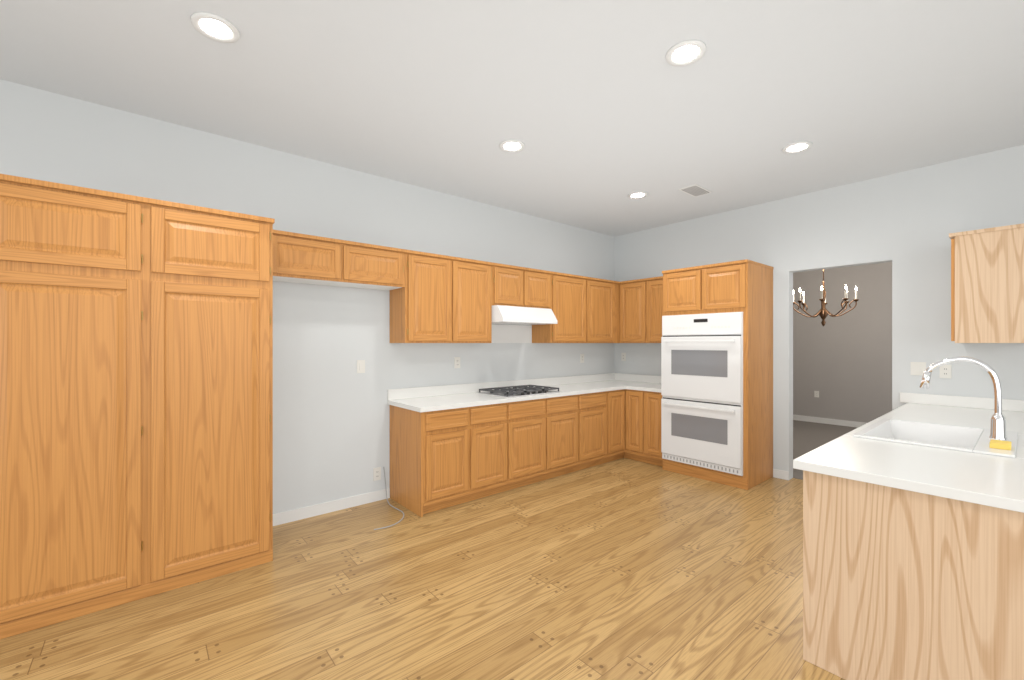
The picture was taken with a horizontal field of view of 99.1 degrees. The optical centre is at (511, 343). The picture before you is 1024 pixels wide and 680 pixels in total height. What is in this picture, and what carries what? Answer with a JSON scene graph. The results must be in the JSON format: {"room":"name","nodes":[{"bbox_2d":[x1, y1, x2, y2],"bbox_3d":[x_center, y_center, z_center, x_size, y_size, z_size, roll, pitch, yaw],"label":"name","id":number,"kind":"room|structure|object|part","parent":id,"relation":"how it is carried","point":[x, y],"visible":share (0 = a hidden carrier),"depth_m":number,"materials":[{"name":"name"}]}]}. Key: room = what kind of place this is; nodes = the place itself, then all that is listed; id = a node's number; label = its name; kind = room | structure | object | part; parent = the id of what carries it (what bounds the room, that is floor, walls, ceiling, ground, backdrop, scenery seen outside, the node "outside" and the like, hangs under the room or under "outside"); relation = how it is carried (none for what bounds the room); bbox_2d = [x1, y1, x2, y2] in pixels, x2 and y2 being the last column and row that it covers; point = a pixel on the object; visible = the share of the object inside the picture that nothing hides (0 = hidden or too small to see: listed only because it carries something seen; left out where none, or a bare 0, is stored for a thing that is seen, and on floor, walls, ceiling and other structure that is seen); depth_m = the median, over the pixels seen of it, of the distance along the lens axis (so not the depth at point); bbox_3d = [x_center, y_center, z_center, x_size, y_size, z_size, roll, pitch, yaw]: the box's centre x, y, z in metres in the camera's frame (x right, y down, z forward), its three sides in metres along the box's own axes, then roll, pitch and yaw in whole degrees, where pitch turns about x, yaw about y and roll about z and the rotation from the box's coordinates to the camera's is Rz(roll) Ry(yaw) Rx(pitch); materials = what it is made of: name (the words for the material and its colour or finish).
{"room":"kitchen","nodes":[
{"label":"kitchen","id":0,"kind":"room"},
{"bbox_2d":[0,79,614,513],"bbox_3d":[-1.690,-0.045,3.704,8.440,2.980,0.120,0,0,-40],"label":"wall","id":1,"kind":"structure","parent":0,"point":[330,423],"depth_m":3.72,"materials":[{"name":"paint"}]},
{"bbox_2d":[273,230,352,285],"bbox_3d":[-1.644,-0.655,3.440,0.605,0.329,0.338,0,0,-40],"label":"upper cabinet","id":2,"kind":"object","parent":1,"relation":"attached to","point":[297,257],"depth_m":3.34,"materials":[{"name":"brown wood"}]},
{"bbox_3d":[-1.464,-0.489,3.607,1.060,0.002,0.280,0,0,-40],"label":"white trim","id":3,"kind":"part","parent":2,"relation":"part of","materials":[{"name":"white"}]},
{"bbox_2d":[273,488,389,525],"bbox_3d":[-1.564,1.400,3.723,1.098,0.090,0.013,0,0,-40],"label":"baseboard","id":4,"kind":"structure","parent":1,"relation":"attached to","point":[316,510],"depth_m":3.72,"materials":[{"name":"white wood"}]},
{"bbox_2d":[357,360,364,372],"bbox_3d":[-1.350,0.210,3.905,0.072,0.116,0.010,0,0,-40],"label":"electrical outlet plate","id":5,"kind":"object","parent":1,"relation":"attached to","point":[360,363],"depth_m":3.90,"materials":[{"name":"white plastic"}]},
{"bbox_2d":[339,242,408,290],"bbox_3d":[-1.268,-0.655,3.757,0.607,0.329,0.338,0,0,-40],"label":"upper cabinet","id":6,"kind":"object","parent":1,"relation":"attached to","point":[377,267],"depth_m":3.69,"materials":[{"name":"brown wood"}]},
{"bbox_2d":[373,467,380,480],"bbox_3d":[-1.236,1.200,4.003,0.072,0.116,0.009,0,0,-40],"label":"electrical outlet plate","id":7,"kind":"object","parent":1,"relation":"attached to","point":[376,471],"depth_m":4.00,"materials":[{"name":"white plastic"}]},
{"bbox_2d":[389,250,460,342],"bbox_3d":[-0.831,-0.410,4.127,0.537,0.819,0.338,0,0,-40],"label":"upper cabinet","id":8,"kind":"object","parent":1,"relation":"attached to","point":[436,298],"depth_m":3.99,"materials":[{"name":"brown wood"}]},
{"bbox_2d":[454,357,459,367],"bbox_3d":[-0.571,0.206,4.565,0.072,0.116,0.009,0,0,-40],"label":"electrical outlet plate","id":9,"kind":"object","parent":1,"relation":"attached to","point":[456,359],"depth_m":4.56,"materials":[{"name":"white plastic"}]},
{"bbox_2d":[461,258,492,342],"bbox_3d":[-0.512,-0.410,4.396,0.547,0.819,0.338,0,0,-40],"label":"upper cabinet","id":10,"kind":"object","parent":1,"relation":"attached to","point":[476,275],"depth_m":4.31,"materials":[{"name":"brown wood"}]},
{"bbox_2d":[388,373,615,400],"bbox_3d":[0.166,0.481,5.178,3.458,0.100,0.019,0,0,-40],"label":"backsplash","id":11,"kind":"structure","parent":1,"relation":"attached to","point":[429,391],"depth_m":4.74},
{"bbox_2d":[493,263,528,306],"bbox_3d":[-0.120,-0.603,4.728,0.480,0.433,0.338,0,0,-40],"label":"upper cabinet","id":12,"kind":"object","parent":1,"relation":"attached to","point":[510,282],"depth_m":4.60,"materials":[{"name":"brown wood"}]},
{"bbox_2d":[492,305,556,342],"bbox_3d":[0.073,-0.192,4.787,0.846,0.384,0.498,0,0,-40],"label":"range hood","id":13,"kind":"object","parent":1,"relation":"attached to","point":[517,321],"visible":0.83,"depth_m":4.75,"materials":[{"name":"white metal"}]},
{"bbox_3d":[-0.087,-0.105,4.975,0.846,0.210,0.004,0,0,-40],"label":"white trim","id":14,"kind":"part","parent":13,"relation":"part of","materials":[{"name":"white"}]},
{"bbox_2d":[529,268,552,309],"bbox_3d":[0.163,-0.603,4.967,0.480,0.433,0.338,0,0,-40],"label":"upper cabinet","id":15,"kind":"object","parent":1,"relation":"attached to","point":[540,281],"depth_m":4.89,"materials":[{"name":"brown wood"}]},
{"bbox_2d":[532,272,592,342],"bbox_3d":[0.604,-0.410,5.340,0.677,0.819,0.338,0,0,-40],"label":"upper cabinet","id":16,"kind":"object","parent":1,"relation":"attached to","point":[572,294],"depth_m":5.20,"materials":[{"name":"brown wood"}]},
{"bbox_2d":[580,354,583,362],"bbox_3d":[0.941,0.206,5.843,0.072,0.116,0.009,0,0,-40],"label":"electrical outlet plate","id":17,"kind":"object","parent":1,"relation":"attached to","point":[581,355],"depth_m":5.83,"materials":[{"name":"white plastic"}]},
{"bbox_2d":[593,278,612,342],"bbox_3d":[1.002,-0.410,5.676,0.622,0.819,0.338,0,0,-40],"label":"upper cabinet","id":18,"kind":"object","parent":1,"relation":"attached to","point":[602,288],"depth_m":5.60,"materials":[{"name":"brown wood"}]},
{"bbox_2d":[0,458,844,679],"bbox_3d":[0.756,1.475,0.809,8.440,0.060,7.700,0,0,-40],"label":"floor","id":19,"kind":"structure","parent":0,"point":[624,569],"depth_m":2.45,"materials":[{"name":"brown wood"}]},
{"bbox_2d":[0,174,147,638],"bbox_3d":[-2.521,0.312,2.503,0.645,2.266,0.638,0,0,-40],"label":"tall cabinet","id":20,"kind":"object","parent":19,"relation":"on","point":[136,397],"depth_m":2.28,"materials":[{"name":"brown wood"}]},
{"bbox_2d":[148,198,274,596],"bbox_3d":[-2.028,0.312,2.920,0.645,2.266,0.638,0,0,-40],"label":"tall cabinet","id":21,"kind":"object","parent":19,"relation":"on","point":[210,271],"depth_m":2.66,"materials":[{"name":"brown wood"}]},
{"bbox_2d":[374,467,403,529],"bbox_3d":[-1.114,1.294,3.700,0.357,0.298,0.615,0,0,-40],"label":"power cord","id":22,"kind":"object","parent":19,"relation":"on","point":[390,505],"visible":0.98,"depth_m":3.78,"materials":[{"name":"grey plastic"}]},
{"bbox_2d":[390,405,479,516],"bbox_3d":[-0.736,1.008,4.017,0.542,0.874,0.628,0,0,-40],"label":"base cabinet","id":23,"kind":"object","parent":19,"relation":"on","point":[453,445],"depth_m":3.80,"materials":[{"name":"brown wood"}]},
{"bbox_2d":[388,381,651,412],"bbox_3d":[0.365,0.551,4.943,3.458,0.040,0.635,0,0,-40],"label":"countertop","id":24,"kind":"structure","parent":23,"relation":"on","point":[450,400],"depth_m":4.40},
{"bbox_2d":[480,401,515,497],"bbox_3d":[-0.411,1.008,4.292,0.570,0.874,0.628,0,0,-40],"label":"base cabinet","id":25,"kind":"object","parent":19,"relation":"on","point":[498,419],"depth_m":4.13,"materials":[{"name":"brown wood"}]},
{"bbox_2d":[516,397,551,487],"bbox_3d":[-0.042,1.008,4.604,0.644,0.874,0.628,0,0,-40],"label":"base cabinet","id":26,"kind":"object","parent":19,"relation":"on","point":[534,415],"depth_m":4.42,"materials":[{"name":"brown wood"}]},
{"bbox_2d":[552,389,607,477],"bbox_3d":[0.519,1.008,5.078,1.077,0.874,0.628,0,0,-40],"label":"base cabinet","id":27,"kind":"object","parent":19,"relation":"on","point":[579,420],"depth_m":4.88,"materials":[{"name":"brown wood"}]},
{"bbox_2d":[608,389,627,461],"bbox_3d":[1.092,1.008,5.527,0.376,0.874,0.682,0,0,-40],"label":"base cabinet","id":28,"kind":"object","parent":19,"relation":"on","point":[617,398],"depth_m":5.33,"materials":[{"name":"brown wood"}]},
{"bbox_2d":[628,389,647,462],"bbox_3d":[1.719,1.008,5.486,0.688,0.874,0.339,0,0,-40],"label":"base cabinet","id":29,"kind":"object","parent":19,"relation":"on","point":[637,398],"depth_m":5.29,"materials":[{"name":"brown wood"}]},
{"bbox_2d":[624,381,660,392],"bbox_3d":[1.816,0.551,5.413,0.635,0.040,0.521,0,0,-40],"label":"countertop","id":30,"kind":"structure","parent":29,"relation":"on","point":[658,387],"depth_m":5.34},
{"bbox_2d":[648,389,662,466],"bbox_3d":[1.879,1.008,5.343,0.628,0.874,0.333,0,0,-40],"label":"base cabinet","id":31,"kind":"object","parent":19,"relation":"on","point":[654,399],"depth_m":5.12,"materials":[{"name":"brown wood"}]},
{"bbox_2d":[661,259,773,489],"bbox_3d":[2.237,0.312,4.821,0.755,2.266,0.924,0,0,-40],"label":"tall cabinet","id":32,"kind":"object","parent":19,"relation":"on","point":[717,376],"visible":1,"depth_m":4.54,"materials":[{"name":"brown wood"}]},
{"bbox_3d":[1.970,0.550,4.624,0.002,0.950,0.610,0,0,-40],"label":"oven glass","id":33,"kind":"part","parent":32,"relation":"part of","materials":[{"name":"grey"}]},
{"bbox_3d":[1.995,-0.165,4.619,0.002,0.020,0.610,0,0,-40],"label":"plate","id":34,"kind":"part","parent":32,"relation":"part of","materials":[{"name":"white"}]},
{"bbox_2d":[803,472,1023,679],"bbox_3d":[2.658,1.008,2.663,2.898,0.874,0.695,0,0,-40],"label":"base cabinet","id":35,"kind":"object","parent":19,"relation":"on","point":[913,538],"depth_m":1.72,"materials":[{"name":"brown wood"}]},
{"bbox_2d":[793,404,1023,511],"bbox_3d":[2.640,0.551,2.653,2.938,0.040,0.743,0,0,-40],"label":"countertop","id":36,"kind":"structure","parent":35,"relation":"on","point":[947,473],"depth_m":1.91,"materials":[{"name":"white stone"}]},
{"bbox_2d":[849,416,1020,455],"bbox_3d":[2.445,0.619,2.514,0.840,0.200,0.606,0,0,-40],"label":"sink","id":37,"kind":"object","parent":36,"relation":"in","point":[963,437],"depth_m":2.71,"materials":[{"name":"white ceramic"}]},
{"bbox_2d":[920,356,1008,439],"bbox_3d":[2.516,0.297,2.444,0.086,0.444,0.343,0,0,-40],"label":"faucet","id":38,"kind":"object","parent":36,"relation":"on","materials":[{"name":"silver metal"}]},
{"bbox_2d":[0,0,1023,236],"bbox_3d":[0.756,-1.585,0.809,8.440,0.100,7.700,0,0,-40],"label":"ceiling","id":39,"kind":"structure","parent":0,"point":[601,110],"depth_m":2.61,"materials":[{"name":"paint"}]},
{"bbox_2d":[190,12,239,42],"bbox_3d":[-1.440,-1.528,2.122,0.199,0.012,0.199,0,0,44],"label":"recessed light","id":40,"kind":"object","parent":39,"relation":"in","point":[196,18],"depth_m":2.11,"materials":[{"name":"white glass"}]},
{"bbox_3d":[-1.440,-1.528,2.122,0.125,0.002,0.125,0,0,11],"label":"recessed ceiling light","id":41,"kind":"part","parent":40,"relation":"part of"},
{"bbox_2d":[499,140,524,151],"bbox_3d":[0.001,-1.528,3.392,0.199,0.012,0.199,0,0,11],"label":"recessed light","id":42,"kind":"object","parent":39,"relation":"in","point":[507,145],"depth_m":3.38,"materials":[{"name":"white"}]},
{"bbox_3d":[0.001,-1.528,3.392,0.125,0.002,0.125,0,0,11],"label":"recessed ceiling light","id":43,"kind":"part","parent":42,"relation":"part of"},
{"bbox_2d":[628,191,647,198],"bbox_3d":[1.302,-1.528,4.517,0.199,0.012,0.199,0,0,44],"label":"recessed light","id":44,"kind":"object","parent":39,"relation":"in","point":[635,195],"depth_m":4.51,"materials":[{"name":"white glass"}]},
{"bbox_3d":[1.302,-1.528,4.517,0.125,0.002,0.125,0,0,11],"label":"recessed ceiling light","id":45,"kind":"part","parent":44,"relation":"part of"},
{"bbox_2d":[666,40,705,65],"bbox_3d":[0.917,-1.528,2.307,0.199,0.012,0.199,0,0,44],"label":"recessed light","id":46,"kind":"object","parent":39,"relation":"in","point":[687,52],"depth_m":2.30,"materials":[{"name":"white"}]},
{"bbox_3d":[0.918,-1.528,2.307,0.125,0.002,0.125,0,0,11],"label":"recessed ceiling light","id":47,"kind":"part","parent":46,"relation":"part of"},
{"bbox_2d":[678,184,711,196],"bbox_3d":[1.844,-1.530,4.386,0.340,0.009,0.180,0,0,-40],"label":"ceiling vent","id":48,"kind":"object","parent":39,"relation":"in","point":[688,187],"depth_m":4.37,"materials":[{"name":"white metal"}]},
{"bbox_3d":[1.844,-1.526,4.386,0.300,0.002,0.140,0,0,-40],"label":"ceiling air vent","id":49,"kind":"part","parent":48,"relation":"part of","materials":[{"name":"grey metal"}]},
{"bbox_2d":[782,141,812,153],"bbox_3d":[2.231,-1.528,3.417,0.199,0.012,0.199,0,0,44],"label":"recessed light","id":50,"kind":"object","parent":39,"relation":"in","point":[797,147],"depth_m":3.41,"materials":[{"name":"white"}]},
{"bbox_3d":[2.231,-1.528,3.417,0.125,0.002,0.125,0,0,11],"label":"recessed ceiling light","id":51,"kind":"part","parent":50,"relation":"part of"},
{"bbox_2d":[615,145,1023,479],"bbox_3d":[3.934,-0.045,3.494,0.120,2.980,7.460,0,0,-40],"label":"wall","id":52,"kind":"structure","parent":0,"point":[905,223],"depth_m":4.00,"materials":[{"name":"paint"}]},
{"bbox_2d":[621,353,625,360],"bbox_3d":[1.579,0.195,6.179,0.009,0.116,0.072,0,0,-40],"label":"electrical outlet plate","id":53,"kind":"object","parent":52,"relation":"attached to","point":[623,355],"depth_m":6.18,"materials":[{"name":"white plastic"}]},
{"bbox_2d":[625,279,640,342],"bbox_3d":[1.712,-0.410,5.766,0.338,0.819,0.481,0,0,-40],"label":"upper cabinet","id":54,"kind":"object","parent":52,"relation":"attached to","point":[632,287],"depth_m":5.67,"materials":[{"name":"brown wood"}]},
{"bbox_2d":[616,373,660,384],"bbox_3d":[1.852,0.481,5.847,0.019,0.100,1.137,0,0,-40],"label":"backsplash","id":55,"kind":"structure","parent":52,"relation":"attached to","point":[619,376],"depth_m":6.00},
{"bbox_2d":[641,276,662,342],"bbox_3d":[1.941,-0.410,5.495,0.338,0.819,0.485,0,0,-40],"label":"upper cabinet","id":56,"kind":"object","parent":52,"relation":"attached to","point":[651,288],"depth_m":5.47,"materials":[{"name":"brown wood"}]},
{"bbox_2d":[911,362,925,375],"bbox_3d":[3.564,0.225,3.831,0.009,0.116,0.100,0,0,-40],"label":"electrical outlet plate","id":57,"kind":"object","parent":52,"relation":"attached to","point":[918,368],"depth_m":3.83,"materials":[{"name":"white plastic"}]},
{"bbox_2d":[940,365,951,377],"bbox_3d":[3.674,0.239,3.701,0.009,0.116,0.072,0,0,-40],"label":"electrical outlet plate","id":58,"kind":"object","parent":52,"relation":"attached to","point":[945,370],"depth_m":3.70,"materials":[{"name":"white plastic"}]},
{"bbox_2d":[901,392,1023,411],"bbox_3d":[3.738,0.486,3.614,0.020,0.090,0.795,0,0,-40],"label":"backsplash","id":59,"kind":"structure","parent":52,"relation":"attached to","point":[909,398],"depth_m":3.79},
{"bbox_2d":[949,223,1023,342],"bbox_3d":[3.624,-0.409,3.301,0.598,0.819,0.405,0,0,-40],"label":"upper cabinet","id":60,"kind":"object","parent":52,"relation":"attached to","point":[987,285],"visible":1,"depth_m":3.12,"materials":[{"name":"brown wood"}]},
{"bbox_2d":[793,262,891,422],"bbox_3d":[6.010,-0.045,7.436,0.120,2.980,6.800,0,0,-40],"label":"wall","id":61,"kind":"structure","parent":0,"point":[842,364],"depth_m":7.60,"materials":[{"name":"paint"}]},
{"bbox_2d":[814,391,818,396],"bbox_3d":[5.521,0.925,7.913,0.009,0.116,0.072,0,0,-40],"label":"electrical outlet plate","id":62,"kind":"object","parent":61,"relation":"attached to","point":[816,393],"depth_m":7.91,"materials":[{"name":"white plastic"}]},
{"bbox_2d":[793,415,865,426],"bbox_3d":[5.959,1.393,7.392,0.014,0.096,6.560,0,0,-40],"label":"baseboard","id":63,"kind":"structure","parent":61,"relation":"attached to","point":[828,421],"depth_m":7.77,"materials":[{"name":"white wood"}]},
{"bbox_3d":[4.479,-1.585,6.142,4.130,0.100,6.800,0,0,-40],"label":"ceiling","id":64,"kind":"structure","parent":0,"visible":0},
{"bbox_2d":[793,269,858,325],"bbox_3d":[4.375,-0.884,6.133,0.774,1.298,0.774,0,0,-40],"label":"chandelier","id":65,"kind":"object","parent":64,"relation":"hanging from","point":[823,312],"visible":1,"depth_m":6.10,"materials":[{"name":"brown metal"}]},
{"bbox_3d":[4.217,-0.475,6.258,0.078,0.215,0.327,0,0,-40],"label":"arm","id":66,"kind":"part","parent":65,"relation":"part of"},
{"bbox_3d":[4.175,-0.475,6.109,0.280,0.215,0.191,0,0,-40],"label":"arm","id":67,"kind":"part","parent":65,"relation":"part of"},
{"bbox_3d":[4.352,-0.475,6.332,0.191,0.215,0.280,0,0,-40],"label":"arm","id":68,"kind":"part","parent":65,"relation":"part of"},
{"bbox_3d":[4.250,-0.475,5.975,0.327,0.215,0.078,0,0,-40],"label":"arm","id":69,"kind":"part","parent":65,"relation":"part of"},
{"bbox_3d":[4.399,-0.475,5.933,0.191,0.215,0.280,0,0,-40],"label":"arm","id":70,"kind":"part","parent":65,"relation":"part of"},
{"bbox_3d":[4.575,-0.475,6.156,0.280,0.215,0.191,0,0,-40],"label":"arm","id":71,"kind":"part","parent":65,"relation":"part of"},
{"bbox_3d":[4.533,-0.475,6.008,0.078,0.215,0.327,0,0,-40],"label":"arm","id":72,"kind":"part","parent":65,"relation":"part of"},
{"label":"outside","id":73,"kind":"structure","parent":0,"visible":0},
{"bbox_2d":[793,420,857,479],"bbox_3d":[4.479,1.473,6.141,4.130,0.064,6.800,0,0,-40],"label":"floor carpet","id":74,"kind":"object","parent":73,"point":[808,437],"depth_m":6.81,"materials":[{"name":"grey carpet"}]}
]}

